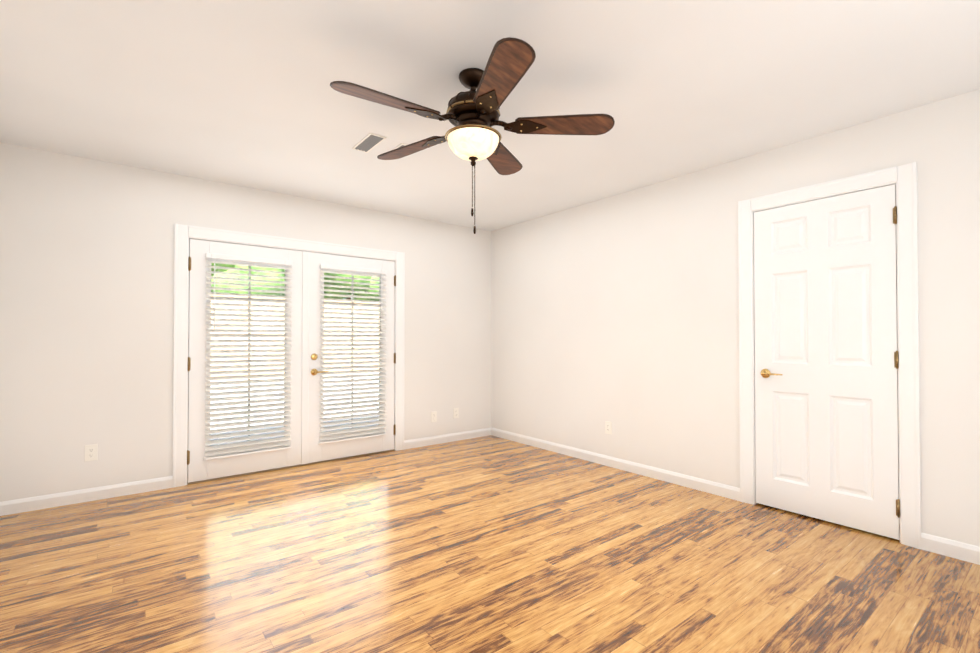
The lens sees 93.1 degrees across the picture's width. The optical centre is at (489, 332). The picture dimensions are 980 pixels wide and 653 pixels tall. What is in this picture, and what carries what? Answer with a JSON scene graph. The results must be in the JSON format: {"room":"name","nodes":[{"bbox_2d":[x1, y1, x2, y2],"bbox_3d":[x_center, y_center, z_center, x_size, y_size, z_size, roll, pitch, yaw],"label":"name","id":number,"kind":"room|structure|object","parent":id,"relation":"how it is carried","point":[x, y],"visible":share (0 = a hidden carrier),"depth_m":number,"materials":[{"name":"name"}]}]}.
{"room":"empty bedroom","nodes":[
{"label":"empty bedroom","id":0,"kind":"room"},
{"bbox_2d":[0,142,490,501],"bbox_3d":[-1.646,-0.010,4.356,4.410,2.440,0.150,1,-1,-38],"label":"wall","id":1,"kind":"structure","parent":0,"point":[86,298],"depth_m":3.44,"materials":[{"name":"paint"}]},
{"bbox_2d":[0,476,172,515],"bbox_3d":[-2.824,1.154,3.313,0.925,0.088,0.014,1,-1,-38],"label":"baseboard","id":2,"kind":"structure","parent":1,"relation":"attached to","point":[104,492],"depth_m":3.27,"materials":[{"name":"paint"}]},
{"bbox_2d":[85,444,97,461],"bbox_3d":[-2.841,0.858,3.307,0.070,0.114,0.008,1,-1,-38],"label":"electrical outlet","id":3,"kind":"object","parent":1,"relation":"attached to","point":[91,452],"visible":1,"depth_m":3.31,"materials":[{"name":"white plastic"}]},
{"bbox_2d":[187,239,308,482],"bbox_3d":[-2.032,0.225,3.963,0.936,1.933,0.103,1,-1,-38],"label":"french door","id":4,"kind":"structure","parent":1,"relation":"in","point":[205,460],"depth_m":3.92,"materials":[{"name":"paint"}]},
{"bbox_2d":[172,224,404,487],"bbox_3d":[-1.732,0.185,4.294,1.990,2.049,0.198,1,-1,-38],"label":"door frame","id":5,"kind":"structure","parent":1,"relation":"attached to","point":[183,234],"depth_m":3.80,"materials":[{"name":"paint"}]},
{"bbox_2d":[308,252,395,462],"bbox_3d":[-1.321,0.232,4.519,0.890,1.933,0.108,1,-1,-38],"label":"french door","id":6,"kind":"structure","parent":1,"relation":"in","point":[332,444],"depth_m":4.47,"materials":[{"name":"paint"}]},
{"bbox_2d":[431,411,436,421],"bbox_3d":[-0.610,0.919,5.058,0.070,0.114,0.008,1,-1,-38],"label":"electrical outlet","id":7,"kind":"object","parent":1,"relation":"attached to","point":[434,416],"visible":1,"depth_m":5.06,"materials":[{"name":"white plastic"}]},
{"bbox_2d":[404,428,491,448],"bbox_3d":[-0.449,1.177,5.178,1.135,0.088,0.014,1,-1,-38],"label":"baseboard","id":8,"kind":"structure","parent":1,"relation":"attached to","point":[414,443],"depth_m":5.14,"materials":[{"name":"paint"}]},
{"bbox_2d":[453,408,458,418],"bbox_3d":[-0.382,0.911,5.237,0.070,0.114,0.008,1,-1,-38],"label":"electrical outlet","id":9,"kind":"object","parent":1,"relation":"attached to","point":[455,412],"visible":1,"depth_m":5.23,"materials":[{"name":"white plastic"}]},
{"bbox_2d":[0,435,979,652],"bbox_3d":[0.124,1.236,2.330,4.710,0.100,5.500,1,-1,-38],"label":"floor","id":10,"kind":"structure","parent":0,"point":[489,544],"depth_m":2.31,"materials":[{"name":"laminate"}]},
{"bbox_2d":[0,0,979,230],"bbox_3d":[0.006,-1.330,2.268,4.410,0.150,5.500,1,-1,-38],"label":"ceiling","id":11,"kind":"structure","parent":0,"point":[240,93],"depth_m":2.34,"materials":[{"name":"paint"}]},
{"bbox_2d":[352,133,385,152],"bbox_3d":[-0.796,-1.241,3.049,0.110,0.012,0.300,1,-1,-38],"label":"ceiling vent","id":12,"kind":"object","parent":11,"relation":"in","point":[368,142],"visible":0.98,"depth_m":3.04,"materials":[{"name":"white plastic"}]},
{"bbox_2d":[393,143,406,149],"bbox_3d":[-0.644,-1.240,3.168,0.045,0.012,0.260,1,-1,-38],"label":"smoke detector","id":13,"kind":"object","parent":11,"relation":"in","point":[400,145],"visible":0.31,"depth_m":3.09,"materials":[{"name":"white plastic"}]},
{"bbox_2d":[330,37,614,233],"bbox_3d":[-0.126,-0.869,2.251,1.275,0.774,1.308,1,-1,-38],"label":"fan","id":14,"kind":"object","parent":11,"relation":"hanging from","point":[472,114],"visible":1,"depth_m":2.19,"materials":[{"name":"brown wood"}]},
{"bbox_2d":[491,89,979,546],"bbox_3d":[1.728,-0.020,3.509,0.150,2.440,5.350,1,-1,-38],"label":"wall","id":15,"kind":"structure","parent":0,"point":[620,312],"depth_m":3.59,"materials":[{"name":"paint"}]},
{"bbox_2d":[605,421,611,434],"bbox_3d":[1.072,0.864,4.205,0.008,0.114,0.070,1,-1,-38],"label":"electrical outlet","id":16,"kind":"object","parent":15,"relation":"attached to","point":[608,427],"visible":1,"depth_m":4.20,"materials":[{"name":"white plastic"}]},
{"bbox_2d":[492,428,739,500],"bbox_3d":[0.895,1.167,4.422,0.014,0.088,2.863,1,-1,-38],"label":"baseboard","id":17,"kind":"structure","parent":15,"relation":"attached to","point":[719,489],"depth_m":4.00,"materials":[{"name":"paint"}]},
{"bbox_2d":[754,184,899,539],"bbox_3d":[2.107,0.168,2.952,0.162,2.023,0.774,1,-1,-38],"label":"door","id":18,"kind":"structure","parent":15,"relation":"in","point":[826,367],"depth_m":2.90,"materials":[{"name":"paint"}]},
{"bbox_2d":[738,162,920,548],"bbox_3d":[2.130,0.128,2.980,0.168,2.132,0.950,1,-1,-38],"label":"door frame","id":19,"kind":"structure","parent":15,"relation":"attached to","point":[903,178],"depth_m":2.63,"materials":[{"name":"paint"}]},
{"bbox_2d":[921,533,979,564],"bbox_3d":[2.786,1.138,2.015,0.014,0.088,1.357,1,-1,-38],"label":"baseboard","id":20,"kind":"structure","parent":15,"relation":"attached to","point":[951,548],"depth_m":2.45,"materials":[{"name":"paint"}]},
{"label":"outside","id":21,"kind":"structure","parent":0,"visible":0},
{"bbox_2d":[210,373,378,445],"bbox_3d":[-11.009,1.425,16.174,32.000,0.100,29.970,1,-1,-38],"label":"ground","id":22,"kind":"structure","parent":21,"point":[283,406],"depth_m":8.23,"materials":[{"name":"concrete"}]},
{"bbox_2d":[211,263,337,295],"bbox_3d":[-7.936,-1.704,15.589,6.057,6.144,3.053,1,-1,-38],"label":"tree","id":23,"kind":"object","parent":22,"relation":"on","point":[246,277],"depth_m":14.53,"materials":[{"name":"green plant"}]},
{"bbox_2d":[211,295,378,381],"bbox_3d":[-7.973,0.138,12.323,32.000,2.380,0.240,1,-1,-38],"label":"wall","id":24,"kind":"structure","parent":22,"relation":"on","point":[264,313],"depth_m":13.47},
{"bbox_2d":[324,274,378,300],"bbox_3d":[-5.453,-2.225,18.527,6.270,7.258,3.473,1,-1,-38],"label":"tree","id":25,"kind":"object","parent":22,"relation":"on","point":[355,285],"depth_m":17.17,"materials":[{"name":"green plant"}]}
]}

